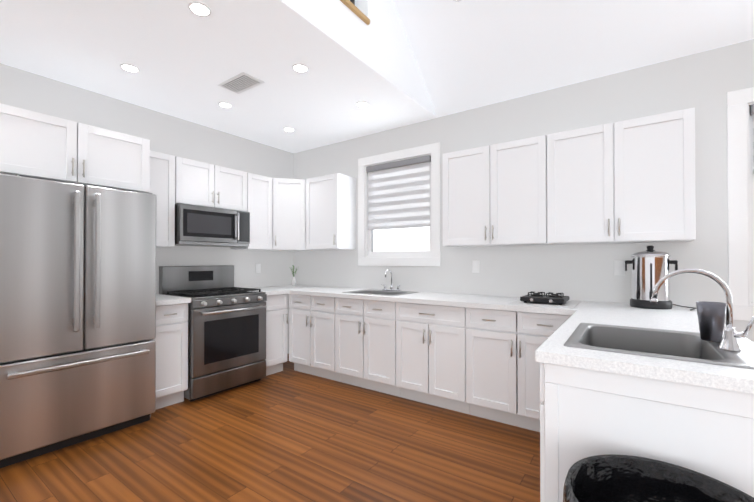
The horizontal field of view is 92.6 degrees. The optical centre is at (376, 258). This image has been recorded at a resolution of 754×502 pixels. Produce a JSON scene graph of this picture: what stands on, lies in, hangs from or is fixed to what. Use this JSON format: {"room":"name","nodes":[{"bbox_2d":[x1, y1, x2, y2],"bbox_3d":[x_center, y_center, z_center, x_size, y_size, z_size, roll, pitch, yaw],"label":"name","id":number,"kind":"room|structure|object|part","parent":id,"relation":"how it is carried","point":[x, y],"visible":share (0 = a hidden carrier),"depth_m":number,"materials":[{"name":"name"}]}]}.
{"room":"kitchen","nodes":[
{"label":"kitchen","id":0,"kind":"room"},
{"bbox_2d":[0,63,293,353],"bbox_3d":[-3.082,-1.345,2.339,0.140,5.200,6.800,0,-1,36],"label":"wall","id":1,"kind":"structure","parent":0,"point":[160,131],"depth_m":3.67,"materials":[{"name":"grey paint"}]},
{"bbox_2d":[0,103,149,192],"bbox_3d":[-2.323,-0.735,2.684,0.662,0.425,0.918,0,-1,36],"label":"upper cabinet","id":2,"kind":"object","parent":1,"relation":"attached to","point":[33,144],"visible":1,"depth_m":2.47,"materials":[{"name":"white paint"}]},
{"bbox_2d":[149,151,174,247],"bbox_3d":[-2.085,-0.523,3.285,0.329,0.840,0.325,0,-1,36],"label":"upper cabinet","id":3,"kind":"object","parent":1,"relation":"attached to","point":[162,178],"visible":0.5,"depth_m":3.25,"materials":[{"name":"white paint"}]},
{"bbox_2d":[175,156,246,211],"bbox_3d":[-1.751,-0.723,3.712,0.362,0.435,0.745,0,-1,36],"label":"upper cabinet","id":4,"kind":"object","parent":1,"relation":"attached to","point":[197,183],"visible":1,"depth_m":3.58,"materials":[{"name":"white paint"}]},
{"bbox_2d":[175,204,249,246],"bbox_3d":[-1.720,-0.311,3.686,0.436,0.372,0.733,0,-1,36],"label":"microwave","id":5,"kind":"object","parent":4,"relation":"attached to","point":[195,225],"visible":0.98,"depth_m":3.53,"materials":[{"name":"silver metal"}]},
{"bbox_2d":[231,172,271,249],"bbox_3d":[-1.444,-0.517,4.155,0.329,0.840,0.326,0,-1,36],"label":"upper cabinet","id":6,"kind":"object","parent":1,"relation":"attached to","point":[259,198],"visible":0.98,"depth_m":4.06,"materials":[{"name":"white paint"}]},
{"bbox_2d":[256,264,260,272],"bbox_3d":[-1.454,0.125,4.411,0.008,0.110,0.070,0,-1,36],"label":"electrical outlet plate","id":7,"kind":"object","parent":1,"relation":"attached to","point":[258,268],"visible":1,"depth_m":4.41,"materials":[{"name":"white plastic"}]},
{"bbox_2d":[265,178,323,250],"bbox_3d":[-1.067,-0.515,4.441,0.607,0.840,0.622,0,-1,35],"label":"upper cabinet","id":8,"kind":"object","parent":1,"relation":"attached to","point":[305,225],"depth_m":4.23,"materials":[{"name":"white paint"}]},
{"bbox_2d":[0,0,436,152],"bbox_3d":[-2.089,-1.589,1.826,2.330,0.300,6.100,0,-1,35],"label":"ceiling","id":9,"kind":"structure","parent":0,"point":[182,57],"depth_m":2.65,"materials":[{"name":"white paint"}]},
{"bbox_2d":[120,63,139,72],"bbox_3d":[-1.863,-1.429,2.716,0.123,0.006,0.123,0,0,29],"label":"recessed light","id":10,"kind":"object","parent":9,"relation":"in","point":[128,67],"depth_m":2.71,"materials":[{"name":"white paint"}]},
{"bbox_2d":[188,1,211,16],"bbox_3d":[-1.021,-1.434,2.080,0.123,0.006,0.123,0,0,29],"label":"recessed light","id":11,"kind":"object","parent":9,"relation":"in","point":[199,9],"depth_m":2.08,"materials":[{"name":"white paint"}]},
{"bbox_2d":[218,102,231,107],"bbox_3d":[-1.413,-1.425,3.360,0.123,0.006,0.123,0,0,29],"label":"recessed light","id":12,"kind":"object","parent":9,"relation":"in","point":[223,104],"depth_m":3.34,"materials":[{"name":"white paint"}]},
{"bbox_2d":[217,72,264,93],"bbox_3d":[-1.115,-1.424,2.950,0.360,0.012,0.200,0,-1,35],"label":"ceiling vent","id":13,"kind":"object","parent":9,"relation":"in","point":[242,82],"visible":1,"depth_m":2.93,"materials":[{"name":"white metal"}]},
{"bbox_2d":[283,127,294,131],"bbox_3d":[-0.974,-1.420,3.989,0.123,0.006,0.123,0,0,29],"label":"recessed light","id":14,"kind":"object","parent":9,"relation":"in","point":[288,129],"depth_m":3.98,"materials":[{"name":"white paint"}]},
{"bbox_2d":[292,64,308,72],"bbox_3d":[-0.577,-1.429,2.717,0.123,0.006,0.123,0,0,29],"label":"recessed light","id":15,"kind":"object","parent":9,"relation":"in","point":[304,68],"depth_m":2.72,"materials":[{"name":"white paint"}]},
{"bbox_2d":[340,0,369,24],"bbox_3d":[-0.720,-2.215,1.857,0.165,0.950,2.110,0,-1,35],"label":"loft railing","id":16,"kind":"object","parent":9,"relation":"on","point":[354,9],"visible":0.29,"depth_m":2.55,"materials":[{"name":"brown wood"}]},
{"bbox_2d":[356,101,368,107],"bbox_3d":[-0.135,-1.425,3.350,0.123,0.006,0.123,0,0,29],"label":"recessed light","id":17,"kind":"object","parent":9,"relation":"in","point":[361,104],"depth_m":3.34,"materials":[{"name":"white paint"}]},
{"bbox_2d":[0,354,539,501],"bbox_3d":[-0.478,1.294,0.802,8.700,0.100,6.300,0,-1,35],"label":"floor","id":18,"kind":"structure","parent":0,"point":[288,433],"depth_m":2.29,"materials":[{"name":"brown wood"}]},
{"bbox_2d":[0,172,155,467],"bbox_3d":[-2.232,0.378,2.613,0.827,1.757,0.884,0,-1,36],"label":"refrigerator","id":19,"kind":"object","parent":18,"relation":"on","point":[77,311],"visible":1,"depth_m":2.34,"materials":[{"name":"silver metal"}]},
{"bbox_2d":[152,303,187,408],"bbox_3d":[-1.965,0.825,3.173,0.640,0.873,0.324,0,-1,36],"label":"base cabinet","id":20,"kind":"object","parent":18,"relation":"on","point":[171,339],"visible":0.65,"depth_m":3.04,"materials":[{"name":"white paint"}]},
{"bbox_2d":[159,265,266,401],"bbox_3d":[-1.599,0.671,3.583,0.732,1.185,0.758,0,-1,36],"label":"range","id":21,"kind":"object","parent":18,"relation":"on","point":[226,334],"visible":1,"depth_m":3.42,"materials":[{"name":"silver metal"}]},
{"bbox_2d":[265,294,287,375],"bbox_3d":[-1.317,0.831,4.051,0.640,0.873,0.320,0,-1,36],"label":"base cabinet","id":22,"kind":"object","parent":18,"relation":"on","point":[276,331],"visible":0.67,"depth_m":3.91,"materials":[{"name":"white paint"}]},
{"bbox_2d":[289,294,339,381],"bbox_3d":[-0.541,0.831,4.052,0.678,0.873,0.640,0,-1,35],"label":"base cabinet","id":23,"kind":"object","parent":18,"relation":"on","point":[311,335],"visible":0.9,"depth_m":3.81,"materials":[{"name":"white paint"}]},
{"bbox_2d":[335,297,399,396],"bbox_3d":[0.034,0.828,3.651,0.716,0.873,0.640,0,-1,35],"label":"base cabinet","id":24,"kind":"object","parent":18,"relation":"on","point":[365,343],"visible":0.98,"depth_m":3.40,"materials":[{"name":"white paint"}]},
{"bbox_2d":[396,302,468,413],"bbox_3d":[0.595,0.825,3.260,0.644,0.873,0.640,0,-1,35],"label":"base cabinet","id":25,"kind":"object","parent":18,"relation":"on","point":[430,354],"visible":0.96,"depth_m":3.01,"materials":[{"name":"white paint"}]},
{"bbox_2d":[466,308,570,431],"bbox_3d":[1.179,0.822,2.852,0.773,0.873,0.640,0,-1,35],"label":"base cabinet","id":26,"kind":"object","parent":18,"relation":"on","point":[502,373],"visible":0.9,"depth_m":2.68,"materials":[{"name":"white paint"}]},
{"bbox_2d":[540,362,753,501],"bbox_3d":[1.215,0.813,1.647,0.646,0.872,1.273,0,-1,35],"label":"base cabinet","id":27,"kind":"object","parent":18,"relation":"on","point":[708,431],"depth_m":1.14,"materials":[{"name":"white paint"}]},
{"bbox_2d":[156,285,753,393],"bbox_3d":[-0.044,0.364,2.864,4.161,0.039,2.031,0,-1,35],"label":"countertop","id":28,"kind":"structure","parent":27,"relation":"on","point":[552,349],"depth_m":1.83,"materials":[{"name":"stone"}]},
{"bbox_2d":[289,265,297,285],"bbox_3d":[-1.074,0.225,4.646,0.128,0.263,0.106,0,-1,35],"label":"potted plant","id":29,"kind":"object","parent":28,"relation":"on","point":[293,282],"visible":1,"depth_m":4.64,"materials":[{"name":"white ceramic"}]},
{"bbox_2d":[342,289,417,295],"bbox_3d":[0.035,0.438,3.658,0.620,0.185,0.500,0,-1,35],"label":"sink","id":30,"kind":"object","parent":28,"relation":"in","point":[380,292],"visible":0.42,"depth_m":3.76,"materials":[{"name":"metal"}]},
{"bbox_2d":[381,269,401,290],"bbox_3d":[0.127,0.230,3.790,0.252,0.228,0.151,0,-1,35],"label":"sink faucet","id":31,"kind":"object","parent":28,"relation":"on","point":[392,289],"visible":1,"depth_m":3.81,"materials":[{"name":"silver metal"}]},
{"bbox_2d":[509,291,580,308],"bbox_3d":[1.291,0.304,2.758,0.430,0.078,0.520,0,-1,35],"label":"gas burner","id":32,"kind":"object","parent":28,"relation":"on","point":[556,300],"visible":1,"depth_m":2.68,"materials":[{"name":"black metal"}]},
{"bbox_2d":[564,323,753,368],"bbox_3d":[1.106,0.436,1.453,0.560,0.215,0.610,0,-1,35],"label":"sink","id":33,"kind":"object","parent":28,"relation":"in","point":[675,345],"visible":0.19,"depth_m":1.61,"materials":[{"name":"metal"}]},
{"bbox_2d":[696,301,725,341],"bbox_3d":[1.332,0.253,1.437,0.092,0.150,0.092,0,-1,35],"label":"cup","id":34,"kind":"object","parent":33,"relation":"on","point":[711,318],"visible":0.96,"depth_m":1.41,"materials":[{"name":"black metal"}]},
{"bbox_2d":[625,245,696,309],"bbox_3d":[1.927,0.127,2.458,0.389,0.428,0.283,0,-1,35],"label":"urn","id":35,"kind":"object","parent":28,"relation":"on","point":[650,267],"visible":0.98,"depth_m":2.43,"materials":[{"name":"silver metal"}]},
{"bbox_2d":[650,268,753,351],"bbox_3d":[1.190,0.183,1.330,0.290,0.288,0.060,0,-1,35],"label":"faucet","id":36,"kind":"object","parent":28,"relation":"on","point":[729,341],"visible":1,"depth_m":1.28,"materials":[{"name":"silver metal"}]},
{"bbox_3d":[0.967,0.756,1.838,0.020,0.743,1.236,0,-1,35],"label":"kitchen peninsula cabinet doors","id":37,"kind":"part","parent":27,"relation":"part of","materials":[{"name":"white wood"}]},
{"bbox_3d":[0.714,0.934,0.870,0.444,0.620,0.444,0,-1,35],"label":"trash can","id":38,"kind":"object","parent":18,"relation":"on","visible":0},
{"bbox_2d":[563,454,753,501],"bbox_3d":[0.713,0.896,0.871,0.472,0.600,0.470,0,-1,35],"label":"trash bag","id":39,"kind":"object","parent":38,"relation":"in","point":[612,478],"visible":1,"depth_m":1.05,"materials":[{"name":"black plastic"}]},
{"bbox_2d":[357,0,419,71],"bbox_3d":[-1.272,-2.646,1.057,0.100,1.802,5.760,0,-1,35],"label":"wall","id":40,"kind":"structure","parent":0,"point":[385,25],"depth_m":2.92,"materials":[{"name":"white paint"}]},
{"bbox_2d":[293,39,753,342],"bbox_3d":[1.626,-0.240,3.041,7.800,3.000,0.160,0,-1,35],"label":"wall","id":41,"kind":"structure","parent":0,"point":[703,83],"depth_m":2.96,"materials":[{"name":"grey paint"}]},
{"bbox_2d":[306,173,355,249],"bbox_3d":[-0.556,-0.521,4.245,0.502,0.840,0.362,0,-1,35],"label":"upper cabinet","id":42,"kind":"object","parent":41,"relation":"attached to","point":[330,211],"visible":1,"depth_m":4.12,"materials":[{"name":"white paint"}]},
{"bbox_2d":[358,142,440,265],"bbox_3d":[0.244,-0.538,3.972,1.040,1.250,0.138,0,-1,35],"label":"window","id":43,"kind":"structure","parent":41,"relation":"in","point":[434,257],"depth_m":3.89,"materials":[{"name":"white paint"}]},
{"bbox_2d":[366,155,430,229],"bbox_3d":[0.218,-0.689,3.937,0.810,0.731,0.050,0,-1,35],"label":"window blind","id":44,"kind":"object","parent":43,"relation":"attached to","point":[398,194],"visible":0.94,"depth_m":3.92,"materials":[{"name":"grey fabric"}]},
{"bbox_2d":[472,260,479,272],"bbox_3d":[0.938,0.080,3.416,0.070,0.115,0.007,0,-1,35],"label":"electrical outlet plate","id":45,"kind":"object","parent":41,"relation":"attached to","point":[475,263],"depth_m":3.41,"materials":[{"name":"white plastic"}]},
{"bbox_2d":[443,135,551,246],"bbox_3d":[1.030,-0.529,3.138,0.864,0.840,0.362,0,-1,35],"label":"upper cabinet","id":46,"kind":"object","parent":41,"relation":"attached to","point":[494,194],"visible":1,"depth_m":2.99,"materials":[{"name":"white paint"}]},
{"bbox_2d":[614,260,624,274],"bbox_3d":[1.864,0.076,2.769,0.070,0.115,0.007,0,-1,35],"label":"electrical outlet plate","id":47,"kind":"object","parent":41,"relation":"attached to","point":[619,267],"depth_m":2.77,"materials":[{"name":"white plastic"}]},
{"bbox_2d":[547,108,695,244],"bbox_3d":[1.741,-0.533,2.642,0.863,0.840,0.362,0,-1,35],"label":"upper cabinet","id":48,"kind":"object","parent":41,"relation":"attached to","point":[628,181],"visible":0.98,"depth_m":2.49,"materials":[{"name":"white paint"}]},
{"bbox_2d":[727,87,753,320],"bbox_3d":[2.806,-0.354,2.183,1.010,1.525,0.138,0,-1,35],"label":"window","id":49,"kind":"structure","parent":41,"relation":"in","point":[739,103],"depth_m":2.39,"materials":[{"name":"white paint"}]},
{"bbox_2d":[750,104,753,173],"bbox_3d":[2.781,-0.782,2.150,0.780,0.451,0.050,0,-1,35],"label":"window blind","id":50,"kind":"object","parent":49,"relation":"attached to","point":[752,109],"visible":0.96,"depth_m":2.37,"materials":[{"name":"grey fabric"}]},
{"bbox_2d":[355,0,753,117],"bbox_3d":[-0.355,-2.480,0.745,8.400,2.399,6.300,0,-1,35],"label":"ceiling","id":51,"kind":"structure","parent":0,"point":[470,54],"depth_m":2.81,"materials":[{"name":"white paint"}]},
{"label":"outside","id":52,"kind":"structure","parent":0,"visible":0},
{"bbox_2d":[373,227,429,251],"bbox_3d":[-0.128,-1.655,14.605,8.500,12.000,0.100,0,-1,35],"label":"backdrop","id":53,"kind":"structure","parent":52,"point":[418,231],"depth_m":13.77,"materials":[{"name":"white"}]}
]}

